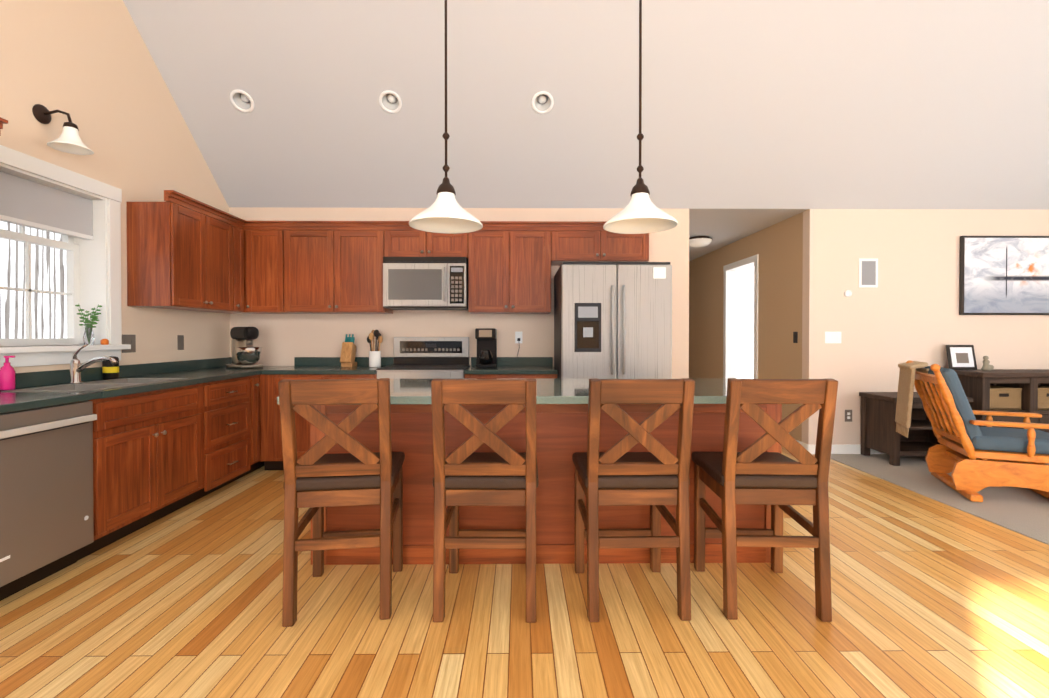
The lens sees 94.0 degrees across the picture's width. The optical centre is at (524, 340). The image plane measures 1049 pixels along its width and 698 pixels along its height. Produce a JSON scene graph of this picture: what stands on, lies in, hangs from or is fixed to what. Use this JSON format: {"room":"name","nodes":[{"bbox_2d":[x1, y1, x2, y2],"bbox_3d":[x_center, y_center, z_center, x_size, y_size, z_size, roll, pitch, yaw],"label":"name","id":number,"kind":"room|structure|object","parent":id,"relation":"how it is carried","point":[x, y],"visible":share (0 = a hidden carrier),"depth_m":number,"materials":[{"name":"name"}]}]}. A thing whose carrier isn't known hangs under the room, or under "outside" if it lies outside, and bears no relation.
{"room":"kitchen","nodes":[
{"label":"kitchen","id":0,"kind":"room"},
{"bbox_2d":[0,356,15,389],"bbox_3d":[-2.829,0.176,2.679,0.070,0.187,0.062,0,1,-1],"label":"soap bottle","id":1,"kind":"object","parent":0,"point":[7,376],"visible":0.98,"depth_m":2.67,"materials":[{"name":"pink plastic"}]},
{"bbox_2d":[0,0,229,372],"bbox_3d":[-3.010,-1.817,0.877,0.270,6.000,8.300,0,1,-1],"label":"wall","id":2,"kind":"structure","parent":0,"point":[90,67],"depth_m":3.46,"materials":[{"name":"beige paint"}]},
{"bbox_2d":[0,117,7,135],"bbox_3d":[-2.702,-0.654,1.915,0.362,0.835,0.965,0,1,-1],"label":"upper cabinet","id":3,"kind":"object","parent":2,"relation":"attached to","point":[3,121],"visible":1,"depth_m":2.38,"materials":[{"name":"brown wood"}]},
{"bbox_2d":[32,104,93,154],"bbox_3d":[-2.756,-1.280,2.936,0.279,0.263,0.210,0,1,-1],"label":"sconce","id":4,"kind":"object","parent":2,"relation":"attached to","point":[68,140],"visible":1,"depth_m":2.92,"materials":[{"name":"white glass"}]},
{"bbox_2d":[0,145,130,367],"bbox_3d":[-3.001,-0.464,2.911,0.330,1.225,1.240,0,1,-1],"label":"window","id":5,"kind":"structure","parent":2,"relation":"in","point":[93,270],"depth_m":3.35,"materials":[{"name":"white wood"}]},
{"bbox_2d":[0,171,93,239],"bbox_3d":[-3.001,-0.828,2.908,0.050,0.273,0.956,0,1,-1],"label":"window shade","id":6,"kind":"object","parent":5,"relation":"attached to","point":[28,203],"visible":1,"depth_m":3.04,"materials":[{"name":"white fabric"}]},
{"bbox_2d":[75,304,101,344],"bbox_3d":[-2.871,-0.107,3.234,0.132,0.272,0.105,0,1,-1],"label":"potted plant","id":7,"kind":"object","parent":5,"relation":"on","point":[88,337],"visible":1,"depth_m":3.22,"materials":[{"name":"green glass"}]},
{"bbox_2d":[100,339,108,344],"bbox_3d":[-2.871,0.007,3.347,0.044,0.042,0.044,0,1,-1],"label":"pumpkin","id":8,"kind":"object","parent":5,"relation":"on","point":[104,341],"depth_m":3.33,"materials":[{"name":"orange plastic"}]},
{"bbox_2d":[0,357,231,391],"bbox_3d":[-2.883,0.226,2.847,0.019,0.085,3.997,0,1,-1],"label":"backsplash","id":9,"kind":"structure","parent":2,"relation":"attached to","point":[72,375],"depth_m":3.29,"materials":[{"name":"stone"}]},
{"bbox_2d":[122,335,135,352],"bbox_3d":[-2.898,0.022,3.587,0.010,0.132,0.125,0,1,-1],"label":"switch plate","id":10,"kind":"object","parent":2,"relation":"attached to","point":[129,339],"visible":0.92,"depth_m":3.59,"materials":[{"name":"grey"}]},
{"bbox_2d":[177,335,183,349],"bbox_3d":[-2.905,0.016,4.137,0.008,0.125,0.075,0,1,-1],"label":"electrical outlet","id":11,"kind":"object","parent":2,"relation":"attached to","point":[180,342],"visible":1,"depth_m":4.13,"materials":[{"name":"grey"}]},
{"bbox_2d":[126,194,241,313],"bbox_3d":[-2.738,-0.654,3.981,0.332,0.794,0.816,0,1,-1],"label":"upper cabinet","id":12,"kind":"object","parent":2,"relation":"attached to","point":[185,252],"depth_m":3.68,"materials":[{"name":"brown wood"}]},
{"bbox_2d":[0,446,1048,697],"bbox_3d":[-0.057,1.213,2.989,6.080,0.100,12.400,0,1,-1],"label":"floor","id":13,"kind":"structure","parent":0,"point":[932,598],"depth_m":2.04,"materials":[{"name":"brown wood"}]},
{"bbox_2d":[0,401,96,600],"bbox_3d":[-2.549,0.744,2.278,0.661,0.852,0.592,0,1,-1],"label":"dishwasher","id":14,"kind":"object","parent":13,"relation":"on","point":[46,495],"visible":0.98,"depth_m":2.31,"materials":[{"name":"grey metal"}]},
{"bbox_2d":[77,416,203,560],"bbox_3d":[-2.586,0.852,3.035,0.617,0.620,0.907,0,1,-1],"label":"base cabinet","id":15,"kind":"object","parent":13,"relation":"on","point":[169,437],"depth_m":2.92,"materials":[{"name":"brown wood"}]},
{"bbox_2d":[112,376,251,495],"bbox_3d":[-2.594,0.727,3.786,0.617,0.855,0.598,0,1,-1],"label":"drawers","id":16,"kind":"object","parent":13,"relation":"on","point":[225,406],"depth_m":3.61,"materials":[{"name":"brown wood"}]},
{"bbox_2d":[104,366,289,383],"bbox_3d":[-2.588,0.275,4.111,0.635,0.038,1.477,0,1,-1],"label":"countertop","id":17,"kind":"structure","parent":16,"relation":"on","point":[194,375],"depth_m":3.66,"materials":[{"name":"stone"}]},
{"bbox_2d":[102,356,118,379],"bbox_3d":[-2.831,0.186,3.349,0.089,0.155,0.088,0,1,-1],"label":"canister","id":18,"kind":"object","parent":17,"relation":"on","point":[110,371],"visible":0.75,"depth_m":3.32,"materials":[{"name":"black plastic"}]},
{"bbox_2d":[226,327,262,368],"bbox_3d":[-2.597,0.061,4.539,0.351,0.380,0.326,0,1,-1],"label":"stand mixer","id":19,"kind":"object","parent":17,"relation":"on","point":[244,356],"visible":1,"depth_m":4.46,"materials":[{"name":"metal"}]},
{"bbox_2d":[252,376,263,471],"bbox_3d":[-2.601,0.720,4.469,0.617,0.855,0.769,0,1,-1],"label":"base cabinet","id":20,"kind":"object","parent":13,"relation":"on","point":[256,463],"depth_m":4.18,"materials":[{"name":"brown wood"}]},
{"bbox_2d":[259,374,376,469],"bbox_3d":[-1.800,0.720,4.538,1.013,0.855,0.650,0,1,-1],"label":"base cabinet","id":21,"kind":"object","parent":13,"relation":"on","point":[271,455],"visible":0.15,"depth_m":4.26,"materials":[{"name":"brown wood"}]},
{"bbox_2d":[262,357,393,374],"bbox_3d":[-1.783,0.229,4.540,0.978,0.123,0.635,0,1,-1],"label":"countertop","id":22,"kind":"structure","parent":21,"relation":"on","point":[317,366],"depth_m":4.58,"materials":[{"name":"stone"}]},
{"bbox_2d":[340,334,356,366],"bbox_3d":[-1.685,0.093,4.688,0.100,0.312,0.196,0,1,-1],"label":"knife block","id":23,"kind":"object","parent":22,"relation":"on","point":[348,354],"visible":1,"depth_m":4.64,"materials":[{"name":"brown wood"}]},
{"bbox_2d":[367,329,382,366],"bbox_3d":[-1.426,0.072,4.663,0.152,0.356,0.108,0,1,-1],"label":"utensil crock","id":24,"kind":"object","parent":22,"relation":"on","point":[374,356],"visible":1,"depth_m":4.63,"materials":[{"name":"white ceramic"}]},
{"bbox_2d":[278,378,404,626],"bbox_3d":[-0.807,0.663,2.247,0.450,1.016,0.524,0,1,-8],"label":"bar stool","id":25,"kind":"object","parent":13,"relation":"on","point":[317,479],"visible":1,"depth_m":2.04,"materials":[{"name":"brown wood"}]},
{"bbox_2d":[376,337,469,378],"bbox_3d":[-0.910,0.557,4.528,0.757,1.180,0.667,0,1,-1],"label":"range","id":26,"kind":"object","parent":13,"relation":"on","point":[431,357],"visible":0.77,"depth_m":4.78,"materials":[{"name":"silver metal"}]},
{"bbox_2d":[431,379,537,622],"bbox_3d":[-0.164,0.663,2.253,0.457,1.016,0.531,0,1,-1],"label":"bar stool","id":27,"kind":"object","parent":13,"relation":"on","point":[505,474],"visible":1,"depth_m":2.05,"materials":[{"name":"brown wood"}]},
{"bbox_2d":[464,374,556,378],"bbox_3d":[-0.121,0.720,4.555,0.812,0.855,0.650,0,1,-1],"label":"base cabinet","id":28,"kind":"object","parent":13,"relation":"on","point":[488,376],"visible":0.06,"depth_m":4.28,"materials":[{"name":"brown wood"}]},
{"bbox_2d":[464,357,557,373],"bbox_3d":[-0.121,0.229,4.558,0.812,0.123,0.635,0,1,-1],"label":"countertop","id":29,"kind":"structure","parent":28,"relation":"on","point":[530,365],"depth_m":4.58,"materials":[{"name":"stone"}]},
{"bbox_2d":[475,328,496,367],"bbox_3d":[-0.364,0.068,4.653,0.190,0.365,0.222,0,1,-1],"label":"coffee maker","id":30,"kind":"object","parent":29,"relation":"on","point":[486,338],"visible":1,"depth_m":4.58,"materials":[{"name":"black plastic"}]},
{"bbox_2d":[310,406,781,564],"bbox_3d":[0.114,0.729,2.879,2.460,0.870,0.652,0,1,-1],"label":"kitchen island","id":31,"kind":"object","parent":13,"relation":"on","point":[561,421],"depth_m":2.56,"materials":[{"name":"brown wood"}]},
{"bbox_2d":[277,378,781,405],"bbox_3d":[0.116,0.274,2.761,2.540,0.038,0.960,0,1,-1],"label":"island countertop","id":32,"kind":"structure","parent":31,"relation":"on","point":[549,391],"depth_m":2.55,"materials":[{"name":"stone"}]},
{"bbox_2d":[554,262,671,377],"bbox_3d":[0.754,0.249,4.402,0.910,1.800,0.911,0,1,-1],"label":"fridge","id":33,"kind":"object","parent":13,"relation":"on","point":[612,319],"visible":0.48,"depth_m":4.00,"materials":[{"name":"silver metal"}]},
{"bbox_2d":[572,378,694,621],"bbox_3d":[0.476,0.663,2.260,0.457,1.016,0.531,0,1,-1],"label":"bar stool","id":34,"kind":"object","parent":13,"relation":"on","point":[656,478],"visible":1,"depth_m":2.06,"materials":[{"name":"brown wood"}]},
{"bbox_2d":[692,378,837,621],"bbox_3d":[1.077,0.663,2.266,0.471,1.016,0.545,0,1,-1],"label":"bar stool","id":35,"kind":"object","parent":13,"relation":"on","point":[753,473],"visible":1,"depth_m":2.07,"materials":[{"name":"brown wood"}]},
{"bbox_2d":[831,454,1048,544],"bbox_3d":[5.369,1.230,0.995,4.730,0.106,8.300,0,1,-1],"label":"floor carpet","id":36,"kind":"object","parent":13,"relation":"on","point":[1023,511],"depth_m":3.63,"materials":[{"name":"beige carpet"}]},
{"bbox_2d":[859,392,972,465],"bbox_3d":[3.711,0.831,4.674,0.730,0.630,0.460,0,1,-1],"label":"end table","id":37,"kind":"object","parent":36,"relation":"on","point":[878,425],"visible":0.54,"depth_m":4.68,"materials":[{"name":"brown wood"}]},
{"bbox_2d":[895,360,1048,501],"bbox_3d":[3.507,0.656,3.738,0.942,0.968,0.733,0,1,22],"label":"glider chair","id":38,"kind":"object","parent":36,"relation":"on","point":[972,456],"visible":1,"depth_m":3.60,"materials":[{"name":"brown wood"}]},
{"bbox_2d":[955,369,1048,432],"bbox_3d":[5.121,0.718,4.695,1.900,0.855,0.445,0,1,-1],"label":"console table","id":39,"kind":"object","parent":36,"relation":"on","point":[976,384],"visible":0.29,"depth_m":4.50,"materials":[{"name":"brown wood"}]},
{"bbox_2d":[946,345,976,369],"bbox_3d":[4.304,0.163,4.849,0.270,0.243,0.107,0,1,-1],"label":"picture frame","id":40,"kind":"object","parent":39,"relation":"on","point":[960,357],"visible":0.92,"depth_m":4.81,"materials":[{"name":"grey"}]},
{"bbox_2d":[981,356,993,370],"bbox_3d":[4.511,0.218,4.766,0.112,0.142,0.080,0,1,-1],"label":"figurine","id":41,"kind":"object","parent":39,"relation":"on","point":[986,365],"visible":1,"depth_m":4.75,"materials":[{"name":"beige ceramic"}]},
{"bbox_2d":[990,385,1021,409],"bbox_3d":[4.453,0.543,4.697,0.343,0.204,0.304,0,1,-1],"label":"basket","id":42,"kind":"object","parent":39,"relation":"on","point":[1005,398],"visible":0.52,"depth_m":4.55,"materials":[{"name":"wicker"}]},
{"bbox_2d":[1038,386,1048,409],"bbox_3d":[4.898,0.543,4.702,0.343,0.204,0.304,0,1,-1],"label":"basket","id":43,"kind":"object","parent":39,"relation":"on","point":[1043,397],"visible":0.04,"depth_m":4.55,"materials":[{"name":"wicker"}]},
{"bbox_2d":[123,0,1048,260],"bbox_3d":[2.308,-2.587,2.985,10.810,2.580,12.420,0,1,-1],"label":"ceiling","id":44,"kind":"structure","parent":0,"point":[845,104],"depth_m":4.10,"materials":[{"name":"grey paint"}]},
{"bbox_2d":[230,89,253,112],"bbox_3d":[-2.349,-2.007,4.083,0.188,0.164,0.168,0,1,-1],"label":"recessed light","id":45,"kind":"object","parent":44,"relation":"in","point":[241,100],"visible":0.98,"depth_m":4.10,"materials":[{"name":"white plastic"}]},
{"bbox_2d":[379,90,401,113],"bbox_3d":[-1.119,-2.008,4.096,0.188,0.164,0.168,0,1,-1],"label":"recessed light","id":46,"kind":"object","parent":44,"relation":"in","point":[390,101],"visible":1,"depth_m":4.12,"materials":[{"name":"white plastic"}]},
{"bbox_2d":[409,0,482,233],"bbox_3d":[-0.439,-1.948,2.733,0.410,2.611,0.410,0,1,-1],"label":"pendant light","id":47,"kind":"object","parent":44,"relation":"hanging from","point":[445,212],"visible":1,"depth_m":2.73,"materials":[{"name":"white glass"}]},
{"bbox_2d":[531,91,553,113],"bbox_3d":[0.151,-2.008,4.109,0.188,0.164,0.168,0,1,-1],"label":"recessed light","id":48,"kind":"object","parent":44,"relation":"in","point":[542,102],"visible":1,"depth_m":4.13,"materials":[{"name":"white plastic"}]},
{"bbox_2d":[603,0,677,233],"bbox_3d":[0.651,-1.948,2.744,0.410,2.611,0.410,0,1,-1],"label":"pendant light","id":49,"kind":"object","parent":44,"relation":"hanging from","point":[640,213],"visible":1,"depth_m":2.74,"materials":[{"name":"white glass"}]},
{"bbox_2d":[689,236,712,247],"bbox_3d":[2.258,-1.270,6.338,0.332,0.120,0.332,0,1,-1],"label":"light","id":50,"kind":"object","parent":44,"relation":"attached to","point":[698,241],"visible":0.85,"depth_m":6.23,"materials":[{"name":"white glass"}]},
{"bbox_2d":[229,207,1048,444],"bbox_3d":[2.288,-0.207,4.959,10.810,2.700,0.120,0,1,-1],"label":"wall","id":51,"kind":"structure","parent":0,"point":[907,309],"depth_m":4.91,"materials":[{"name":"beige paint"}]},
{"bbox_2d":[238,222,289,313],"bbox_3d":[-2.379,-0.660,4.646,0.438,0.794,0.394,0,1,-1],"label":"upper cabinet","id":52,"kind":"object","parent":51,"relation":"attached to","point":[263,247],"depth_m":4.52,"materials":[{"name":"brown wood"}]},
{"bbox_2d":[290,222,392,313],"bbox_3d":[-1.790,-0.661,4.684,0.981,0.794,0.332,0,1,-1],"label":"upper cabinet","id":53,"kind":"object","parent":51,"relation":"attached to","point":[334,269],"depth_m":4.52,"materials":[{"name":"brown wood"}]},
{"bbox_2d":[386,226,433,256],"bbox_3d":[-1.076,-0.913,4.689,0.447,0.289,0.332,0,1,-1],"label":"upper cabinet","id":54,"kind":"object","parent":51,"relation":"attached to","point":[401,241],"depth_m":4.52,"materials":[{"name":"brown wood"}]},
{"bbox_2d":[383,257,467,309],"bbox_3d":[-0.911,-0.532,4.633,0.755,0.467,0.449,0,1,-1],"label":"microwave","id":55,"kind":"object","parent":54,"relation":"attached to","point":[425,283],"visible":0.98,"depth_m":4.45,"materials":[{"name":"silver metal"}]},
{"bbox_2d":[434,232,469,257],"bbox_3d":[-0.748,-0.913,4.692,0.447,0.289,0.332,0,1,-1],"label":"upper cabinet","id":56,"kind":"object","parent":51,"relation":"attached to","point":[445,245],"depth_m":4.53,"materials":[{"name":"brown wood"}]},
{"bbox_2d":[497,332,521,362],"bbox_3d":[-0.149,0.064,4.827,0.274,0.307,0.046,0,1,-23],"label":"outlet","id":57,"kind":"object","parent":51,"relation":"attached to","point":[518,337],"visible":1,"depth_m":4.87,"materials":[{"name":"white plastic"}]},
{"bbox_2d":[467,226,553,313],"bbox_3d":[-0.140,-0.661,4.701,0.770,0.794,0.332,0,1,-1],"label":"upper cabinet","id":58,"kind":"object","parent":51,"relation":"attached to","point":[509,267],"depth_m":4.54,"materials":[{"name":"brown wood"}]},
{"bbox_2d":[554,226,648,265],"bbox_3d":[0.703,-0.901,4.707,0.915,0.314,0.332,0,1,-1],"label":"upper cabinet","id":59,"kind":"object","parent":51,"relation":"attached to","point":[571,243],"depth_m":4.55,"materials":[{"name":"brown wood"}]},
{"bbox_2d":[825,332,840,342],"bbox_3d":[3.094,-0.031,4.904,0.165,0.118,0.010,0,1,-1],"label":"light switch","id":60,"kind":"object","parent":51,"relation":"attached to","point":[832,337],"visible":1,"depth_m":4.90,"materials":[{"name":"white plastic"}]},
{"bbox_2d":[808,444,885,453],"bbox_3d":[5.167,1.090,4.934,4.652,0.094,0.013,0,1,-1],"label":"baseboard","id":61,"kind":"structure","parent":51,"relation":"attached to","point":[847,449],"depth_m":4.91,"materials":[{"name":"white wood"}]},
{"bbox_2d":[844,290,851,296],"bbox_3d":[3.239,-0.471,4.895,0.072,0.071,0.021,0,1,-1],"label":"switch","id":62,"kind":"object","parent":51,"relation":"attached to","point":[847,293],"visible":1,"depth_m":4.89,"materials":[{"name":"white plastic"}]},
{"bbox_2d":[845,410,851,421],"bbox_3d":[3.253,0.753,4.914,0.075,0.118,0.008,0,1,-1],"label":"outlet","id":63,"kind":"object","parent":51,"relation":"attached to","point":[848,415],"visible":1,"depth_m":4.91,"materials":[{"name":"brown"}]},
{"bbox_2d":[859,259,877,287],"bbox_3d":[3.443,-0.676,4.901,0.190,0.290,0.009,0,1,-1],"label":"air vent","id":64,"kind":"object","parent":51,"relation":"in","point":[868,273],"visible":1,"depth_m":4.90,"materials":[{"name":"white plastic"}]},
{"bbox_2d":[959,236,1048,314],"bbox_3d":[4.989,-0.651,4.903,1.250,0.790,0.035,0,1,-1],"label":"framed picture","id":65,"kind":"object","parent":51,"relation":"attached to","point":[1003,275],"visible":1,"depth_m":4.88,"materials":[{"name":"grey paper"}]},
{"bbox_2d":[689,212,802,441],"bbox_3d":[2.891,-0.108,7.066,0.120,2.460,4.080,0,1,-1],"label":"wall","id":66,"kind":"structure","parent":0,"point":[778,248],"depth_m":5.78,"materials":[{"name":"beige paint"}]},
{"bbox_2d":[723,254,758,378],"bbox_3d":[2.895,0.038,6.448,0.149,2.180,0.988,0,1,-1],"label":"door frame","id":67,"kind":"structure","parent":66,"relation":"attached to","point":[729,330],"depth_m":6.85,"materials":[{"name":"white"}]},
{"bbox_2d":[793,332,797,342],"bbox_3d":[2.846,-0.034,5.147,0.010,0.118,0.075,0,1,-1],"label":"hall light switch","id":68,"kind":"object","parent":66,"relation":"attached to","point":[795,337],"visible":1,"depth_m":5.14,"materials":[{"name":"black plastic"}]},
{"bbox_2d":[796,440,807,450],"bbox_3d":[2.841,1.088,5.442,0.013,0.100,1.048,0,1,-1],"label":"baseboard","id":69,"kind":"structure","parent":66,"relation":"attached to","point":[805,445],"depth_m":4.95,"materials":[{"name":"white wood"}]},
{"label":"outside","id":70,"kind":"structure","parent":0,"visible":0},
{"bbox_2d":[0,221,66,338],"bbox_3d":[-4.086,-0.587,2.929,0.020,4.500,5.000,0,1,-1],"label":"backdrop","id":71,"kind":"structure","parent":70,"point":[48,273],"depth_m":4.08,"materials":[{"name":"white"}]},
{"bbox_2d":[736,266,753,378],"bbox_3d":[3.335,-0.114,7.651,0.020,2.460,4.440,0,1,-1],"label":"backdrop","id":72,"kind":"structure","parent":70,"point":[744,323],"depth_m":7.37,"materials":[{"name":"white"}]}
]}

